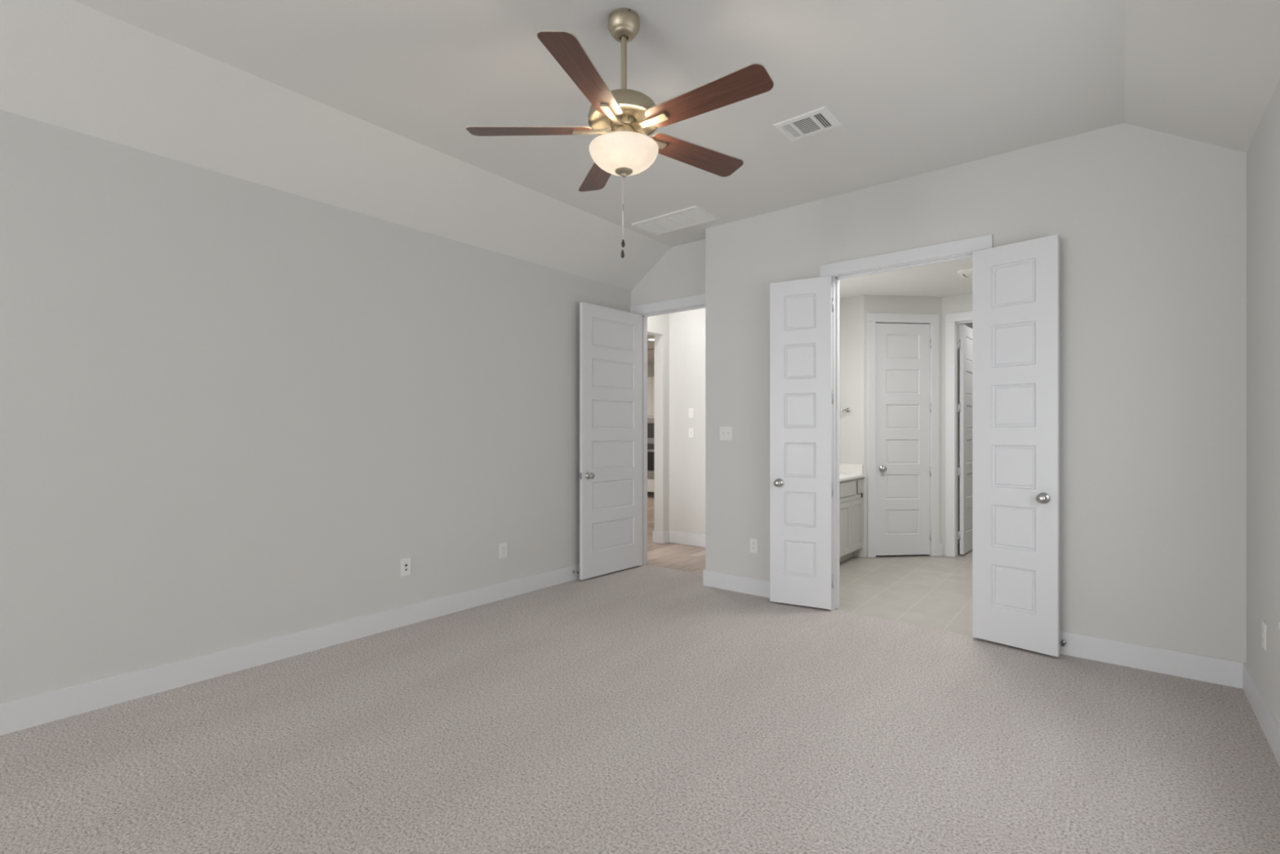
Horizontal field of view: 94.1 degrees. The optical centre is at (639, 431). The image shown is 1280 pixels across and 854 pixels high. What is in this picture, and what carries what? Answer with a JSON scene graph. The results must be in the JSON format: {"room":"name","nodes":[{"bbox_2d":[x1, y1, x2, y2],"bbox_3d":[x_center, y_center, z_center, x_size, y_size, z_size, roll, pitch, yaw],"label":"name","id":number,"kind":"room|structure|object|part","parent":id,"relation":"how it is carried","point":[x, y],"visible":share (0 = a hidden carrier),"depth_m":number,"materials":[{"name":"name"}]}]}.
{"room":"empty bedroom","nodes":[
{"label":"empty bedroom","id":0,"kind":"room"},
{"bbox_2d":[0,109,631,703],"bbox_3d":[-3.313,-0.058,2.005,0.114,2.738,10.357,0,0,39],"label":"wall","id":1,"kind":"structure","parent":0,"point":[233,409],"depth_m":3.27,"materials":[{"name":"white paint"}]},
{"bbox_2d":[0,563,579,735],"bbox_3d":[-3.268,1.246,1.959,0.015,0.132,10.143,0,0,39],"label":"baseboard","id":2,"kind":"structure","parent":1,"relation":"attached to","point":[19,714],"depth_m":3.27,"materials":[{"name":"white paint"}]},
{"bbox_2d":[400,557,410,576],"bbox_3d":[-1.587,0.919,4.041,0.015,0.117,0.072,0,0,39],"label":"outlet","id":3,"kind":"object","parent":1,"relation":"attached to","point":[406,562],"visible":1,"depth_m":4.04,"materials":[{"name":"white plastic"}]},
{"bbox_2d":[499,542,506,558],"bbox_3d":[-1.074,0.931,4.681,0.009,0.117,0.072,0,0,39],"label":"wall outlet","id":4,"kind":"object","parent":1,"relation":"attached to","point":[503,546],"visible":1,"depth_m":4.68,"materials":[{"name":"white plastic"}]},
{"bbox_2d":[0,497,1279,853],"bbox_3d":[-1.748,1.361,4.560,9.950,0.100,16.300,0,0,39],"label":"floor","id":5,"kind":"structure","parent":0,"point":[646,708],"depth_m":2.50,"materials":[{"name":"carpet"}]},
{"bbox_2d":[647,376,653,497],"bbox_3d":[0.402,0.106,12.039,0.760,2.410,0.661,0,0,39],"label":"oven tower","id":6,"kind":"object","parent":5,"relation":"on","point":[650,380],"visible":0.2,"depth_m":11.84,"materials":[{"name":"white wood"}]},
{"bbox_3d":[0.092,-0.704,11.955,0.373,0.770,0.021,0,0,39],"label":"door","id":7,"kind":"part","parent":6,"relation":"part of","materials":[{"name":"white wood"}]},
{"bbox_2d":[647,442,653,478],"bbox_3d":[0.220,0.577,11.813,0.740,0.710,0.081,0,0,39],"label":"oven","id":8,"kind":"object","parent":6,"relation":"in","point":[650,445],"depth_m":11.83,"materials":[{"name":"silver metal"}]},
{"bbox_2d":[647,417,653,442],"bbox_3d":[0.236,-0.029,11.833,0.740,0.490,0.030,0,0,39],"label":"microwave","id":9,"kind":"object","parent":6,"relation":"in","point":[650,420],"depth_m":11.83,"materials":[{"name":"silver glass"}]},
{"bbox_3d":[0.239,1.067,11.837,0.750,0.250,0.020,0,0,39],"label":"drawer","id":10,"kind":"part","parent":6,"relation":"part of","materials":[{"name":"white wood"}]},
{"bbox_3d":[0.386,-0.704,11.718,0.373,0.770,0.021,0,0,39],"label":"door","id":11,"kind":"part","parent":6,"relation":"part of","materials":[{"name":"white wood"}]},
{"bbox_2d":[839,477,862,562],"bbox_3d":[1.590,0.890,5.737,0.559,0.842,1.685,0,0,39],"label":"vanity cabinet","id":12,"kind":"object","parent":5,"relation":"on","point":[851,491],"visible":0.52,"depth_m":5.94,"materials":[{"name":"grey paint"}]},
{"bbox_3d":[1.972,0.943,5.774,0.012,0.507,0.357,0,0,39],"label":"door","id":13,"kind":"part","parent":12,"relation":"part of","materials":[{"name":"grey paint"}]},
{"bbox_3d":[2.043,0.564,5.864,0.010,0.140,0.412,0,0,39],"label":"drawer","id":14,"kind":"part","parent":12,"relation":"part of","materials":[{"name":"grey paint"}]},
{"bbox_2d":[839,463,865,481],"bbox_3d":[1.594,0.406,5.728,0.576,0.128,1.696,0,0,39],"label":"countertop","id":15,"kind":"structure","parent":12,"relation":"on","point":[846,471],"depth_m":6.24,"materials":[{"name":"white stone"}]},
{"bbox_3d":[2.200,0.943,6.056,0.012,0.507,0.357,0,0,39],"label":"door","id":16,"kind":"part","parent":12,"relation":"part of","materials":[{"name":"grey paint"}]},
{"bbox_3d":[2.269,0.564,6.144,0.010,0.140,0.132,0,0,39],"label":"drawer","id":17,"kind":"part","parent":12,"relation":"part of","materials":[{"name":"grey paint"}]},
{"bbox_2d":[0,0,1279,290],"bbox_3d":[-1.604,-1.582,0.625,4.480,0.508,10.357,0,0,39],"label":"ceiling","id":18,"kind":"structure","parent":0,"point":[366,107],"depth_m":2.89,"materials":[{"name":"white paint"}]},
{"bbox_2d":[466,8,773,257],"bbox_3d":[-0.030,-1.234,2.482,1.225,1.004,1.269,0,0,39],"label":"ceiling fan","id":19,"kind":"object","parent":18,"relation":"hanging from","point":[624,118],"visible":1,"depth_m":2.41,"materials":[{"name":"brown wood"}]},
{"bbox_3d":[-0.463,-1.268,2.509,0.520,0.006,0.140,0,12,1],"label":"blade","id":20,"kind":"part","parent":19,"relation":"part of","materials":[{"name":"brown wood"}]},
{"bbox_3d":[-0.194,-1.268,2.130,0.140,0.006,0.520,13,4,18],"label":"blade","id":21,"kind":"part","parent":19,"relation":"part of","materials":[{"name":"brown wood"}]},
{"bbox_3d":[-0.186,-1.268,2.881,0.140,0.006,0.520,-13,4,-17],"label":"blade","id":22,"kind":"part","parent":19,"relation":"part of","materials":[{"name":"brown wood"}]},
{"bbox_3d":[-0.073,-0.920,2.508,0.004,0.310,0.003,0,0,39],"label":"pull chain","id":23,"kind":"part","parent":19,"relation":"part of","materials":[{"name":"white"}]},
{"bbox_3d":[-0.071,-0.942,2.504,0.004,0.268,0.003,0,0,39],"label":"pull chain","id":24,"kind":"part","parent":19,"relation":"part of","materials":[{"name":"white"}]},
{"bbox_3d":[-0.068,-1.143,2.504,0.292,0.098,0.292,0,0,39],"label":"lamp shade","id":25,"kind":"part","parent":19,"relation":"part of","materials":[{"name":"white glass"}]},
{"bbox_3d":[0.254,-1.268,2.733,0.520,0.006,0.140,0,-13,-35],"label":"blade","id":26,"kind":"part","parent":19,"relation":"part of","materials":[{"name":"brown wood"}]},
{"bbox_3d":[0.249,-1.268,2.269,0.520,0.006,0.140,0,-12,37],"label":"blade","id":27,"kind":"part","parent":19,"relation":"part of","materials":[{"name":"brown wood"}]},
{"bbox_2d":[631,205,719,235],"bbox_3d":[0.288,-1.731,4.905,0.645,0.010,0.345,0,0,39],"label":"ceiling vent","id":28,"kind":"object","parent":18,"relation":"in","point":[694,215],"visible":1,"depth_m":4.88,"materials":[{"name":"white metal"}]},
{"bbox_2d":[773,106,841,142],"bbox_3d":[0.946,-1.732,3.368,0.304,0.009,0.250,0,0,39],"label":"ceiling vent","id":29,"kind":"object","parent":18,"relation":"in","point":[820,120],"visible":1,"depth_m":3.35,"materials":[{"name":"white metal"}]},
{"bbox_2d":[647,334,653,364],"bbox_3d":[-0.513,-1.478,10.118,4.890,0.100,6.100,0,0,39],"label":"ceiling","id":30,"kind":"structure","parent":0,"point":[650,343],"depth_m":10.59,"materials":[{"name":"white paint"}]},
{"bbox_2d":[647,364,653,377],"bbox_3d":[-0.636,-0.059,9.877,5.000,2.740,5.570,0,0,39],"label":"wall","id":31,"kind":"structure","parent":0,"point":[650,367],"depth_m":12.63,"materials":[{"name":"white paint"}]},
{"bbox_2d":[647,313,669,532],"bbox_3d":[-0.004,-0.213,6.752,0.130,3.050,1.187,0,0,39],"label":"wall","id":32,"kind":"structure","parent":0,"point":[658,326],"depth_m":7.03,"materials":[{"name":"white paint"}]},
{"bbox_2d":[631,239,705,306],"bbox_3d":[0.139,-0.237,5.800,1.548,3.098,0.114,0,0,39],"label":"wall","id":33,"kind":"structure","parent":0,"point":[680,273],"depth_m":5.57,"materials":[{"name":"white paint"}]},
{"bbox_2d":[630,293,705,565],"bbox_3d":[0.338,0.036,5.625,1.018,2.551,0.136,0,0,39],"label":"door frame","id":34,"kind":"structure","parent":33,"relation":"attached to","point":[698,301],"depth_m":5.86,"materials":[{"name":"white paint"}]},
{"bbox_2d":[578,302,641,579],"bbox_3d":[-0.256,0.080,5.521,0.163,2.432,0.810,0,0,42],"label":"door","id":35,"kind":"structure","parent":34,"relation":"attached to","point":[610,475],"depth_m":5.48,"materials":[{"name":"white paint"}]},
{"bbox_3d":[-0.434,0.388,5.245,0.064,0.066,0.066,0,0,42],"label":"knob","id":36,"kind":"part","parent":35,"relation":"part of","materials":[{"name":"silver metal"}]},
{"bbox_2d":[669,307,705,535],"bbox_3d":[0.934,-0.213,6.683,1.419,3.050,0.114,0,0,39],"label":"wall","id":37,"kind":"structure","parent":0,"point":[686,328],"depth_m":6.93,"materials":[{"name":"white paint"}]},
{"bbox_2d":[652,530,705,547],"bbox_3d":[0.799,1.246,6.631,1.563,0.132,0.138,0,0,39],"label":"baseboard","id":38,"kind":"structure","parent":37,"relation":"attached to","point":[688,539],"depth_m":6.97,"materials":[{"name":"white paint"}]},
{"bbox_2d":[688,408,693,417],"bbox_3d":[0.589,-0.215,6.881,0.072,0.117,0.012,0,0,39],"label":"rocker switch","id":39,"kind":"object","parent":37,"relation":"attached to","point":[691,411],"visible":1,"depth_m":6.88,"materials":[{"name":"white plastic"}]},
{"bbox_2d":[688,427,693,438],"bbox_3d":[0.590,0.013,6.878,0.072,0.117,0.017,0,0,39],"label":"light switch","id":40,"kind":"object","parent":37,"relation":"attached to","point":[691,429],"visible":1,"depth_m":6.87,"materials":[{"name":"white plastic"}]},
{"bbox_2d":[839,294,864,557],"bbox_3d":[2.157,-0.059,6.438,0.564,2.740,0.114,0,0,39],"label":"wall","id":41,"kind":"structure","parent":0,"point":[851,309],"depth_m":6.29,"materials":[{"name":"white paint"}]},
{"bbox_2d":[839,408,849,412],"bbox_3d":[2.085,-0.229,6.380,0.310,0.041,0.067,0,0,39],"label":"towel bar","id":42,"kind":"object","parent":41,"relation":"attached to","point":[847,410],"visible":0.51,"depth_m":6.30,"materials":[{"name":"grey metal"}]},
{"bbox_2d":[864,294,942,557],"bbox_3d":[2.764,-0.059,6.312,0.863,2.740,0.100,0,0,-6],"label":"wall","id":43,"kind":"structure","parent":0,"point":[873,304],"depth_m":6.26,"materials":[{"name":"white paint"}]},
{"bbox_2d":[866,312,938,557],"bbox_3d":[2.761,0.036,6.302,0.788,2.551,0.118,0,0,-6],"label":"door frame","id":44,"kind":"structure","parent":43,"relation":"attached to","point":[873,318],"depth_m":6.22,"materials":[{"name":"white paint"}]},
{"bbox_2d":[875,323,931,555],"bbox_3d":[2.772,0.080,6.248,0.614,2.432,0.099,0,0,-6],"label":"door","id":45,"kind":"structure","parent":43,"relation":"in","point":[903,404],"depth_m":6.26,"materials":[{"name":"white paint"}]},
{"bbox_3d":[2.538,0.388,6.205,0.066,0.066,0.064,0,0,-6],"label":"knob","id":46,"kind":"part","parent":45,"relation":"part of","materials":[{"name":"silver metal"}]},
{"bbox_2d":[938,542,942,555],"bbox_3d":[3.171,1.246,6.297,0.048,0.132,0.015,0,0,-6],"label":"baseboard","id":47,"kind":"structure","parent":43,"relation":"attached to","point":[940,544],"depth_m":6.29,"materials":[{"name":"white paint"}]},
{"bbox_2d":[839,257,972,298],"bbox_3d":[3.498,-1.478,5.933,3.512,0.100,4.773,0,0,39],"label":"ceiling","id":48,"kind":"structure","parent":0,"point":[942,279],"depth_m":5.71,"materials":[{"name":"white paint"}]},
{"bbox_2d":[957,267,972,277],"bbox_3d":[2.985,-1.413,5.289,0.270,0.030,0.270,0,0,39],"label":"ceiling vent","id":49,"kind":"object","parent":48,"relation":"in","point":[966,273],"visible":0.45,"depth_m":5.28,"materials":[{"name":"white plastic"}]},
{"bbox_2d":[942,293,972,555],"bbox_3d":[4.041,-0.059,5.701,2.074,2.740,0.114,0,0,39],"label":"wall","id":50,"kind":"structure","parent":0,"point":[957,303],"depth_m":6.29,"materials":[{"name":"white paint"}]},
{"bbox_2d":[946,311,972,557],"bbox_3d":[3.635,0.036,6.017,0.962,2.551,0.132,0,0,39],"label":"door frame","id":51,"kind":"structure","parent":50,"relation":"attached to","point":[953,320],"depth_m":6.24,"materials":[{"name":"white paint"}]},
{"bbox_2d":[957,324,972,554],"bbox_3d":[3.668,0.080,6.561,0.101,2.432,0.771,0,0,43],"label":"door","id":52,"kind":"structure","parent":50,"relation":"in","point":[965,343],"depth_m":6.37,"materials":[{"name":"white paint"}]},
{"bbox_2d":[957,322,972,544],"bbox_3d":[4.727,-0.059,6.550,2.274,2.740,2.069,0,0,39],"label":"wall","id":53,"kind":"structure","parent":0,"point":[970,325],"depth_m":6.97,"materials":[{"name":"white paint"}]},
{"bbox_2d":[705,123,1246,662],"bbox_3d":[1.865,-0.237,4.111,3.262,3.098,0.114,0,0,39],"label":"wall","id":54,"kind":"structure","parent":0,"point":[1150,225],"depth_m":3.38,"materials":[{"name":"white paint"}]},
{"bbox_2d":[720,426,732,440],"bbox_3d":[0.712,0.015,4.957,0.118,0.117,0.017,0,0,39],"label":"light switch","id":55,"kind":"object","parent":54,"relation":"attached to","point":[726,432],"visible":1,"depth_m":4.96,"materials":[{"name":"white plastic"}]},
{"bbox_2d":[750,537,758,553],"bbox_3d":[0.917,0.917,4.797,0.072,0.117,0.009,0,0,39],"label":"wall outlet","id":56,"kind":"object","parent":54,"relation":"attached to","point":[753,542],"visible":1,"depth_m":4.79,"materials":[{"name":"white plastic"}]},
{"bbox_2d":[769,275,833,608],"bbox_3d":[1.193,0.080,4.437,0.463,2.432,0.106,0,0,29],"label":"door","id":57,"kind":"structure","parent":54,"relation":"in","point":[802,393],"depth_m":4.45,"materials":[{"name":"white paint"}]},
{"bbox_3d":[1.042,0.388,4.496,0.066,0.066,0.064,0,0,29],"label":"knob","id":58,"kind":"part","parent":57,"relation":"part of","materials":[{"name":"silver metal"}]},
{"bbox_2d":[819,234,992,609],"bbox_3d":[1.816,0.036,4.136,1.118,2.551,0.136,0,0,39],"label":"door frame","id":59,"kind":"structure","parent":54,"relation":"attached to","point":[958,250],"depth_m":4.29,"materials":[{"name":"white paint"}]},
{"bbox_2d":[702,568,1246,688],"bbox_3d":[1.885,1.246,4.147,3.277,0.132,0.225,0,0,39],"label":"baseboard","id":60,"kind":"structure","parent":54,"relation":"attached to","point":[1221,671],"depth_m":3.31,"materials":[{"name":"white paint"}]},
{"bbox_2d":[972,234,1059,656],"bbox_3d":[2.242,0.080,3.591,0.106,2.432,0.463,0,0,-42],"label":"door","id":61,"kind":"structure","parent":54,"relation":"in","point":[1015,286],"depth_m":3.59,"materials":[{"name":"white paint"}]},
{"bbox_3d":[2.335,0.388,3.457,0.064,0.066,0.066,0,0,-42],"label":"knob","id":62,"kind":"part","parent":61,"relation":"part of","materials":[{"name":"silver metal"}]},
{"bbox_2d":[1060,640,1066,646],"bbox_3d":[2.477,1.240,3.485,0.027,0.027,0.060,0,0,39],"label":"door stop","id":63,"kind":"object","parent":54,"relation":"attached to","point":[1063,642],"visible":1,"depth_m":3.50,"materials":[{"name":"grey metal"}]},
{"bbox_2d":[1246,79,1279,723],"bbox_3d":[0.034,-0.071,-0.845,0.114,2.766,10.127,0,0,39],"label":"wall","id":64,"kind":"structure","parent":0,"point":[1263,153],"depth_m":2.67,"materials":[{"name":"white paint"}]},
{"bbox_2d":[1242,662,1279,766],"bbox_3d":[-0.026,1.246,-0.816,0.015,0.132,9.898,0,0,39],"label":"baseboard","id":65,"kind":"structure","parent":64,"relation":"attached to","point":[1266,717],"depth_m":2.62,"materials":[{"name":"white paint"}]},
{"bbox_2d":[1262,620,1266,650],"bbox_3d":[2.776,0.906,2.649,0.009,0.117,0.072,0,0,39],"label":"wall outlet","id":66,"kind":"object","parent":64,"relation":"attached to","point":[1264,624],"visible":1,"depth_m":2.63,"materials":[{"name":"white plastic"}]}
]}

